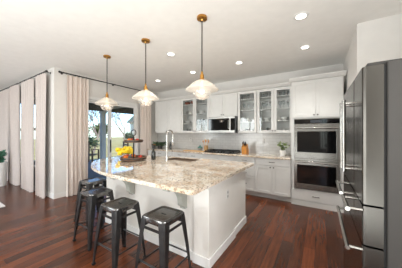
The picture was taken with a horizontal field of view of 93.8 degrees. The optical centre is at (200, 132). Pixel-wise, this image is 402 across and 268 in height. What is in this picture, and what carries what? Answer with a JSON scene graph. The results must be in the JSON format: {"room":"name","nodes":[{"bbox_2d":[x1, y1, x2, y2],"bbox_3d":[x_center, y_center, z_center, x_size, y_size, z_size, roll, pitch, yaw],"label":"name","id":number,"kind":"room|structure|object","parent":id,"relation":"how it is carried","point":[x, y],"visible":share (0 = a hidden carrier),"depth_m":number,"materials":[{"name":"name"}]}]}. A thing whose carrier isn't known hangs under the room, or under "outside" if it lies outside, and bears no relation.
{"room":"kitchen","nodes":[
{"label":"kitchen","id":0,"kind":"room"},
{"bbox_2d":[7,68,51,192],"bbox_3d":[-5.631,0.013,5.707,5.580,2.875,0.120,0,0,32],"label":"wall","id":1,"kind":"structure","parent":0,"point":[48,134],"depth_m":4.26,"materials":[{"name":"grey paint"}]},
{"bbox_2d":[0,70,50,91],"bbox_3d":[-5.008,-1.325,5.166,4.050,0.052,0.126,0,0,32],"label":"curtain rod","id":2,"kind":"object","parent":1,"relation":"attached to","point":[45,71],"visible":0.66,"depth_m":4.54,"materials":[{"name":"black metal"}]},
{"bbox_2d":[0,89,9,180],"bbox_3d":[-6.097,0.048,5.809,0.862,2.781,0.099,0,0,32],"label":"curtain","id":3,"kind":"object","parent":2,"relation":"hanging from","point":[5,94],"visible":0.77,"depth_m":5.67,"materials":[{"name":"fabric"}]},
{"bbox_2d":[9,83,19,185],"bbox_3d":[-5.243,0.048,5.276,0.678,2.781,0.125,0,0,32],"label":"curtain","id":4,"kind":"object","parent":2,"relation":"hanging from","point":[14,100],"visible":0.99,"depth_m":5.16,"materials":[{"name":"fabric"}]},
{"bbox_2d":[21,77,33,191],"bbox_3d":[-4.378,0.047,4.727,0.758,2.783,0.098,0,0,32],"label":"curtain","id":5,"kind":"object","parent":2,"relation":"hanging from","point":[27,87],"visible":0.98,"depth_m":4.60,"materials":[{"name":"fabric"}]},
{"bbox_2d":[35,71,45,197],"bbox_3d":[-3.633,0.047,4.258,0.537,2.783,0.110,0,0,32],"label":"curtain","id":6,"kind":"object","parent":2,"relation":"hanging from","point":[40,93],"visible":0.99,"depth_m":4.17,"materials":[{"name":"fabric"}]},
{"bbox_2d":[20,180,53,198],"bbox_3d":[-5.611,1.395,5.614,5.713,0.110,0.015,0,0,32],"label":"baseboard","id":7,"kind":"structure","parent":1,"relation":"attached to","point":[48,194],"depth_m":4.22,"materials":[{"name":"white paint"}]},
{"bbox_2d":[20,99,132,113],"bbox_3d":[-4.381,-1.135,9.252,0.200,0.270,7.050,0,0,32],"label":"porch roof","id":8,"kind":"object","parent":1,"relation":"attached to","point":[93,107],"depth_m":9.17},
{"bbox_2d":[52,67,157,193],"bbox_3d":[-2.426,0.013,5.441,0.120,2.875,3.100,0,0,32],"label":"wall","id":9,"kind":"structure","parent":0,"point":[97,89],"depth_m":4.27,"materials":[{"name":"grey paint"}]},
{"bbox_2d":[54,191,65,198],"bbox_3d":[-2.546,1.395,5.126,0.015,0.110,2.440,0,0,32],"label":"baseboard","id":10,"kind":"structure","parent":9,"relation":"attached to","point":[61,194],"depth_m":4.18,"materials":[{"name":"white paint"}]},
{"bbox_2d":[58,71,140,90],"bbox_3d":[-2.387,-1.325,5.274,0.124,0.052,2.782,0,0,32],"label":"curtain rod","id":11,"kind":"object","parent":9,"relation":"attached to","point":[60,72],"visible":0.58,"depth_m":4.74,"materials":[{"name":"black metal"}]},
{"bbox_2d":[66,74,88,196],"bbox_3d":[-2.891,0.046,4.403,0.130,2.783,0.476,0,0,32],"label":"curtain","id":12,"kind":"object","parent":11,"relation":"hanging from","point":[77,88],"visible":0.94,"depth_m":4.36,"materials":[{"name":"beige fabric"}]},
{"bbox_2d":[140,101,150,155],"bbox_3d":[-1.806,0.046,6.111,0.116,2.783,0.461,0,0,32],"label":"curtain","id":13,"kind":"object","parent":11,"relation":"hanging from","point":[145,111],"visible":0.48,"depth_m":6.10,"materials":[{"name":"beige fabric"}]},
{"bbox_2d":[89,96,137,186],"bbox_3d":[-2.518,0.271,5.268,0.130,2.358,1.726,0,0,32],"label":"door","id":14,"kind":"structure","parent":9,"relation":"in","point":[134,106],"depth_m":5.59,"materials":[{"name":"white paint"}]},
{"bbox_2d":[0,180,343,267],"bbox_3d":[-3.989,1.510,2.673,11.800,0.120,9.650,0,0,32],"label":"floor","id":15,"kind":"structure","parent":0,"point":[36,231],"depth_m":2.57,"materials":[{"name":"red wood"}]},
{"bbox_2d":[0,150,7,186],"bbox_3d":[-5.477,0.962,5.110,0.313,0.977,0.310,0,0,-27],"label":"potted plant","id":16,"kind":"object","parent":15,"relation":"on","point":[3,164],"visible":1,"depth_m":5.10,"materials":[{"name":"green plant"}]},
{"bbox_2d":[74,177,106,226],"bbox_3d":[-1.812,1.120,3.159,0.416,0.660,0.416,0,0,32],"label":"bar stool","id":17,"kind":"object","parent":15,"relation":"on","point":[96,181],"visible":0.69,"depth_m":3.09,"materials":[{"name":"grey metal"}]},
{"bbox_2d":[73,186,113,250],"bbox_3d":[-1.430,1.120,2.574,0.416,0.660,0.416,0,0,32],"label":"bar stool","id":18,"kind":"object","parent":15,"relation":"on","point":[99,193],"visible":0.81,"depth_m":2.49,"materials":[{"name":"grey metal"}]},
{"bbox_2d":[91,197,146,267],"bbox_3d":[-0.916,1.120,2.124,0.416,0.660,0.416,0,0,32],"label":"bar stool","id":19,"kind":"object","parent":15,"relation":"on","point":[118,208],"visible":0.96,"depth_m":2.05,"materials":[{"name":"grey metal"}]},
{"bbox_2d":[148,150,173,156],"bbox_3d":[-1.102,1.006,6.033,1.085,0.888,0.654,0,0,32],"label":"base cabinet","id":20,"kind":"object","parent":15,"relation":"on","point":[158,153],"visible":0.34,"depth_m":5.75,"materials":[{"name":"grey paint"}]},
{"bbox_2d":[147,147,290,159],"bbox_3d":[0.208,0.541,5.207,4.212,0.040,0.651,0,0,32],"label":"countertop","id":21,"kind":"structure","parent":20,"relation":"on","point":[254,155],"depth_m":4.54,"materials":[{"name":"beige stone"}]},
{"bbox_2d":[151,141,165,148],"bbox_3d":[-1.305,0.387,6.051,0.602,0.268,0.550,0,0,32],"label":"potted plant","id":22,"kind":"object","parent":21,"relation":"on","point":[160,145],"visible":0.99,"depth_m":5.99,"materials":[{"name":"green plant"}]},
{"bbox_2d":[202,139,208,150],"bbox_3d":[0.139,0.352,5.353,0.205,0.336,0.123,0,0,6],"label":"utensil crock","id":23,"kind":"object","parent":21,"relation":"on","point":[205,146],"visible":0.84,"depth_m":5.31,"materials":[{"name":"brown wood"}]},
{"bbox_2d":[204,149,239,153],"bbox_3d":[0.562,0.493,4.982,0.860,0.056,0.520,0,0,32],"label":"gas cooktop","id":24,"kind":"object","parent":21,"relation":"in","point":[226,151],"visible":0.98,"depth_m":4.87,"materials":[{"name":"black metal"}]},
{"bbox_2d":[241,141,248,153],"bbox_3d":[1.091,0.366,4.650,0.120,0.309,0.215,0,0,32],"label":"knife block","id":25,"kind":"object","parent":21,"relation":"on","point":[245,150],"visible":1,"depth_m":4.59,"materials":[{"name":"brown wood"}]},
{"bbox_2d":[276,141,289,155],"bbox_3d":[1.798,0.353,4.163,0.301,0.334,0.233,0,0,6],"label":"potted plant","id":26,"kind":"object","parent":21,"relation":"on","point":[282,152],"visible":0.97,"depth_m":4.12,"materials":[{"name":"green plant"}]},
{"bbox_2d":[135,206,190,267],"bbox_3d":[-0.368,1.120,1.849,0.416,0.660,0.416,0,0,32],"label":"bar stool","id":27,"kind":"object","parent":15,"relation":"on","point":[162,217],"visible":1,"depth_m":1.77,"materials":[{"name":"black metal"}]},
{"bbox_2d":[105,170,245,267],"bbox_3d":[-0.480,1.006,2.916,1.960,0.888,1.554,0,0,32],"label":"kitchen island","id":28,"kind":"object","parent":15,"relation":"on","point":[213,221],"visible":0.69,"depth_m":2.30,"materials":[{"name":"white paint"}]},
{"bbox_2d":[91,156,253,194],"bbox_3d":[-0.753,0.540,3.175,2.770,0.041,1.820,0,0,32],"label":"island countertop","id":29,"kind":"structure","parent":28,"relation":"on","point":[189,178],"depth_m":2.51,"materials":[{"name":"beige stone"}]},
{"bbox_2d":[115,146,132,155],"bbox_3d":[-1.588,0.406,3.934,0.338,0.227,0.347,0,0,32],"label":"bananas","id":30,"kind":"object","parent":29,"relation":"on","point":[123,151],"visible":0.95,"depth_m":3.84,"materials":[{"name":"yellow food"}]},
{"bbox_2d":[120,129,146,160],"bbox_3d":[-1.262,0.231,3.521,0.476,0.578,0.476,0,0,32],"label":"tiered tray","id":31,"kind":"object","parent":29,"relation":"on","point":[133,141],"visible":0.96,"depth_m":3.39,"materials":[{"name":"brown wood"}]},
{"bbox_2d":[151,146,155,159],"bbox_3d":[-0.912,0.394,3.607,0.084,0.252,0.084,0,0,32],"label":"bottle","id":32,"kind":"object","parent":29,"relation":"on","point":[153,153],"visible":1,"depth_m":3.58,"materials":[{"name":"black glass"}]},
{"bbox_2d":[165,130,173,160],"bbox_3d":[-0.557,0.233,3.537,0.131,0.574,0.218,0,0,32],"label":"kitchen faucet","id":33,"kind":"object","parent":29,"relation":"on","point":[167,157],"visible":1,"depth_m":3.48,"materials":[{"name":"metal"}]},
{"bbox_2d":[168,158,197,161],"bbox_3d":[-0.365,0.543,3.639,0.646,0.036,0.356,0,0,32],"label":"island sink","id":34,"kind":"object","parent":29,"relation":"in","point":[176,159],"visible":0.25,"depth_m":3.77,"materials":[{"name":"brown"}]},
{"bbox_2d":[174,152,186,156],"bbox_3d":[-0.442,1.006,5.615,0.470,0.888,0.654,0,0,32],"label":"base cabinet","id":35,"kind":"object","parent":15,"relation":"on","point":[176,154],"visible":0.18,"depth_m":5.36,"materials":[{"name":"grey paint"}]},
{"bbox_2d":[187,153,200,157],"bbox_3d":[-0.042,1.006,5.362,0.472,0.888,0.654,0,0,32],"label":"base cabinet","id":36,"kind":"object","parent":15,"relation":"on","point":[191,155],"visible":0.15,"depth_m":5.12,"materials":[{"name":"grey paint"}]},
{"bbox_2d":[201,154,234,160],"bbox_3d":[0.562,1.006,4.983,0.947,0.888,0.648,0,0,32],"label":"base cabinet","id":37,"kind":"object","parent":15,"relation":"on","point":[203,156],"visible":0.04,"depth_m":4.71,"materials":[{"name":"grey paint"}]},
{"bbox_2d":[235,156,255,195],"bbox_3d":[1.165,1.006,4.598,0.478,0.888,0.654,0,0,32],"label":"base cabinet","id":38,"kind":"object","parent":15,"relation":"on","point":[250,172],"visible":0.44,"depth_m":4.30,"materials":[{"name":"grey paint"}]},
{"bbox_2d":[255,158,290,201],"bbox_3d":[1.678,1.006,4.274,0.730,0.888,0.654,0,0,32],"label":"base cabinet","id":39,"kind":"object","parent":15,"relation":"on","point":[272,176],"visible":0.98,"depth_m":4.02,"materials":[{"name":"grey paint"}]},
{"bbox_2d":[291,76,343,212],"bbox_3d":[2.354,0.215,3.846,0.855,2.470,0.654,0,0,32],"label":"tall cabinet","id":40,"kind":"object","parent":15,"relation":"on","point":[318,98],"visible":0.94,"depth_m":3.59,"materials":[{"name":"grey paint"}]},
{"bbox_2d":[154,70,346,101],"bbox_3d":[0.497,-1.060,4.828,5.115,0.080,0.370,0,0,32],"label":"trim","id":41,"kind":"structure","parent":40,"relation":"on","point":[343,72],"depth_m":4.28,"materials":[{"name":"grey paint"}]},
{"bbox_2d":[294,118,339,193],"bbox_3d":[2.325,0.424,3.799,0.747,1.388,0.653,0,0,32],"label":"double oven","id":42,"kind":"object","parent":40,"relation":"in","point":[316,140],"visible":0.94,"depth_m":3.57,"materials":[{"name":"silver metal"}]},
{"bbox_2d":[336,58,401,267],"bbox_3d":[1.325,0.550,1.123,0.822,1.800,0.915,0,0,32],"label":"refrigerator","id":43,"kind":"object","parent":15,"relation":"on","point":[371,107],"visible":1,"depth_m":0.91,"materials":[{"name":"silver metal"}]},
{"bbox_2d":[0,0,401,92],"bbox_3d":[-3.989,-1.525,2.673,11.800,0.200,9.650,0,0,32],"label":"ceiling","id":44,"kind":"structure","parent":0,"point":[37,36],"depth_m":2.79,"materials":[{"name":"white paint"}]},
{"bbox_2d":[95,55,118,110],"bbox_3d":[-1.750,-0.915,3.502,0.406,1.018,0.406,0,0,32],"label":"pendant lamp","id":45,"kind":"object","parent":44,"relation":"hanging from","point":[106,101],"visible":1,"depth_m":3.44,"materials":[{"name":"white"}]},
{"bbox_2d":[132,38,158,105],"bbox_3d":[-0.852,-0.915,2.897,0.406,1.018,0.406,0,0,32],"label":"pendant lamp","id":46,"kind":"object","parent":44,"relation":"hanging from","point":[145,95],"visible":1,"depth_m":2.83,"materials":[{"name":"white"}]},
{"bbox_2d":[166,52,175,55],"bbox_3d":[-0.544,-1.421,3.412,0.176,0.008,0.176,0,0,32],"label":"recessed light","id":47,"kind":"object","parent":44,"relation":"in","point":[167,53],"visible":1,"depth_m":3.40,"materials":[{"name":"white"}]},
{"bbox_2d":[186,14,218,99],"bbox_3d":[0.012,-0.915,2.319,0.406,1.018,0.406,0,0,32],"label":"pendant lamp","id":48,"kind":"object","parent":44,"relation":"hanging from","point":[200,86],"visible":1,"depth_m":2.27,"materials":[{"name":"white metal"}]},
{"bbox_2d":[293,11,308,19],"bbox_3d":[1.223,-1.421,2.299,0.176,0.008,0.176,0,0,32],"label":"recessed light","id":49,"kind":"object","parent":44,"relation":"in","point":[301,15],"visible":1,"depth_m":2.28,"materials":[{"name":"white paint"}]},
{"bbox_2d":[296,14,305,18],"bbox_3d":[1.223,-1.423,2.299,0.116,0.003,0.116,0,0,32],"label":"diffuser","id":50,"kind":"object","parent":49,"relation":"attached to","point":[298,16],"depth_m":2.30,"materials":[{"name":"white"}]},
{"bbox_2d":[299,45,310,49],"bbox_3d":[1.734,-1.421,3.134,0.176,0.008,0.176,0,0,32],"label":"recessed light","id":51,"kind":"object","parent":44,"relation":"in","point":[303,46],"visible":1,"depth_m":3.13,"materials":[{"name":"white"}]},
{"bbox_2d":[158,63,343,154],"bbox_3d":[0.729,0.013,5.349,5.550,2.875,0.120,0,0,32],"label":"wall","id":52,"kind":"structure","parent":0,"point":[281,77],"depth_m":4.74,"materials":[{"name":"grey paint"}]},
{"bbox_2d":[155,99,180,132],"bbox_3d":[-0.995,-0.505,6.150,1.100,1.030,0.344,0,0,32],"label":"upper cabinet","id":53,"kind":"object","parent":52,"relation":"attached to","point":[167,113],"visible":0.87,"depth_m":6.01,"materials":[{"name":"grey paint"}]},
{"bbox_2d":[181,96,208,132],"bbox_3d":[-0.113,-0.505,5.591,0.972,1.030,0.344,0,0,32],"label":"upper cabinet","id":54,"kind":"object","parent":52,"relation":"attached to","point":[197,105],"visible":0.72,"depth_m":5.67,"materials":[{"name":"grey paint"}]},
{"bbox_2d":[183,103,206,106],"bbox_3d":[-0.099,-0.832,5.613,0.936,0.016,0.257,0,0,32],"label":"shelf","id":55,"kind":"object","parent":54,"relation":"attached to","point":[194,104],"depth_m":5.64,"materials":[{"name":"grey paint"}]},
{"bbox_2d":[209,92,237,116],"bbox_3d":[0.651,-0.720,5.108,0.820,0.600,0.344,0,0,32],"label":"upper cabinet","id":56,"kind":"object","parent":52,"relation":"attached to","point":[222,105],"visible":0.87,"depth_m":4.97,"materials":[{"name":"grey paint"}]},
{"bbox_2d":[208,116,237,132],"bbox_3d":[0.620,-0.201,5.059,0.812,0.423,0.457,0,0,32],"label":"microwave","id":57,"kind":"object","parent":56,"relation":"attached to","point":[227,124],"visible":0.99,"depth_m":4.87,"materials":[{"name":"silver metal"}]},
{"bbox_2d":[157,133,290,154],"bbox_3d":[0.309,0.255,5.537,4.400,0.530,0.012,0,0,32],"label":"backsplash","id":58,"kind":"structure","parent":52,"relation":"attached to","point":[230,141],"depth_m":5.19,"materials":[{"name":"white tile"}]},
{"bbox_2d":[238,90,256,132],"bbox_3d":[1.206,-0.505,4.756,0.479,1.030,0.344,0,0,32],"label":"upper cabinet","id":59,"kind":"object","parent":52,"relation":"attached to","point":[246,112],"visible":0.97,"depth_m":4.85,"materials":[{"name":"grey paint"}]},
{"bbox_2d":[240,98,253,101],"bbox_3d":[1.220,-0.832,4.778,0.443,0.016,0.257,0,0,32],"label":"shelf","id":60,"kind":"object","parent":59,"relation":"attached to","point":[250,99],"depth_m":4.84,"materials":[{"name":"grey paint"}]},
{"bbox_2d":[257,86,290,132],"bbox_3d":[1.742,-0.505,4.417,0.774,1.030,0.344,0,0,32],"label":"upper cabinet","id":61,"kind":"object","parent":52,"relation":"attached to","point":[275,110],"visible":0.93,"depth_m":4.45,"materials":[{"name":"grey paint"}]},
{"bbox_2d":[260,95,289,99],"bbox_3d":[1.756,-0.832,4.438,0.738,0.016,0.257,0,0,32],"label":"shelf","id":62,"kind":"object","parent":61,"relation":"attached to","point":[281,97],"depth_m":4.43,"materials":[{"name":"grey paint"}]},
{"bbox_2d":[260,107,289,110],"bbox_3d":[1.756,-0.552,4.438,0.738,0.016,0.257,0,0,32],"label":"shelf","id":63,"kind":"object","parent":61,"relation":"attached to","point":[278,108],"depth_m":4.45,"materials":[{"name":"grey paint"}]},
{"bbox_2d":[260,120,289,121],"bbox_3d":[1.756,-0.267,4.438,0.738,0.016,0.257,0,0,32],"label":"shelf","id":64,"kind":"object","parent":61,"relation":"attached to","point":[260,120],"depth_m":4.43,"materials":[{"name":"grey paint"}]},
{"bbox_2d":[344,13,401,94],"bbox_3d":[2.826,0.013,3.034,0.710,2.875,1.790,0,0,32],"label":"wall pier","id":65,"kind":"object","parent":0,"point":[376,40],"visible":0.27,"depth_m":2.38,"materials":[{"name":"grey paint"}]},
{"label":"outside","id":66,"kind":"structure","parent":0,"visible":0},
{"bbox_2d":[20,137,132,159],"bbox_3d":[-10.929,1.850,43.547,54.950,0.400,58.100,0,0,32],"label":"ground","id":67,"kind":"structure","parent":66,"point":[116,142],"depth_m":22.16,"materials":[{"name":"green plant"}]},
{"bbox_2d":[88,110,99,152],"bbox_3d":[-8.564,-0.631,14.909,2.897,4.645,2.399,0,0,35],"label":"tree","id":68,"kind":"object","parent":67,"relation":"on","point":[91,116],"visible":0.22,"depth_m":15.12,"materials":[{"name":"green plant"}]},
{"bbox_2d":[88,135,99,148],"bbox_3d":[-7.548,0.931,12.868,1.498,1.481,1.190,0,0,32],"label":"tree","id":69,"kind":"object","parent":67,"relation":"on","point":[92,141],"visible":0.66,"depth_m":12.75,"materials":[{"name":"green plant"}]},
{"bbox_2d":[88,159,106,179],"bbox_3d":[-3.964,1.580,8.368,5.550,0.140,6.100,0,0,32],"label":"patio","id":70,"kind":"structure","parent":67,"relation":"on","point":[91,174],"depth_m":6.76,"materials":[{"name":"blue concrete"}]},
{"bbox_2d":[88,142,99,162],"bbox_3d":[-5.474,1.010,9.316,0.540,1.000,0.700,0,0,-4],"label":"patio chair","id":71,"kind":"object","parent":70,"relation":"on","point":[91,154],"visible":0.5,"depth_m":9.58,"materials":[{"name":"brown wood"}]},
{"bbox_2d":[99,111,106,158],"bbox_3d":[-4.624,0.256,8.868,0.260,2.509,0.280,0,0,32],"label":"porch post","id":72,"kind":"object","parent":70,"relation":"on","point":[102,113],"visible":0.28,"depth_m":8.80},
{"bbox_2d":[89,122,112,137],"bbox_3d":[-12.413,0.144,23.431,2.524,3.063,2.815,0,0,-41],"label":"tree","id":73,"kind":"object","parent":67,"relation":"on","point":[95,126],"visible":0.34,"depth_m":23.10,"materials":[{"name":"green plant"}]},
{"bbox_2d":[111,112,132,145],"bbox_3d":[-7.960,-0.792,19.012,2.870,4.955,3.422,0,0,32],"label":"tree","id":74,"kind":"object","parent":67,"relation":"on","point":[112,114],"visible":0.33,"depth_m":18.72,"materials":[{"name":"grey plant"}]},
{"bbox_2d":[123,131,132,138],"bbox_3d":[-8.927,0.714,23.606,1.876,1.914,1.752,0,0,32],"label":"tree","id":75,"kind":"object","parent":67,"relation":"on","point":[127,135],"visible":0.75,"depth_m":23.24,"materials":[{"name":"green plant"}]},
{"bbox_2d":[126,116,132,132],"bbox_3d":[-7.665,-0.900,31.362,6.300,5.100,6.400,0,0,32],"label":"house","id":76,"kind":"structure","parent":67,"relation":"on","point":[131,118],"depth_m":30.15,"materials":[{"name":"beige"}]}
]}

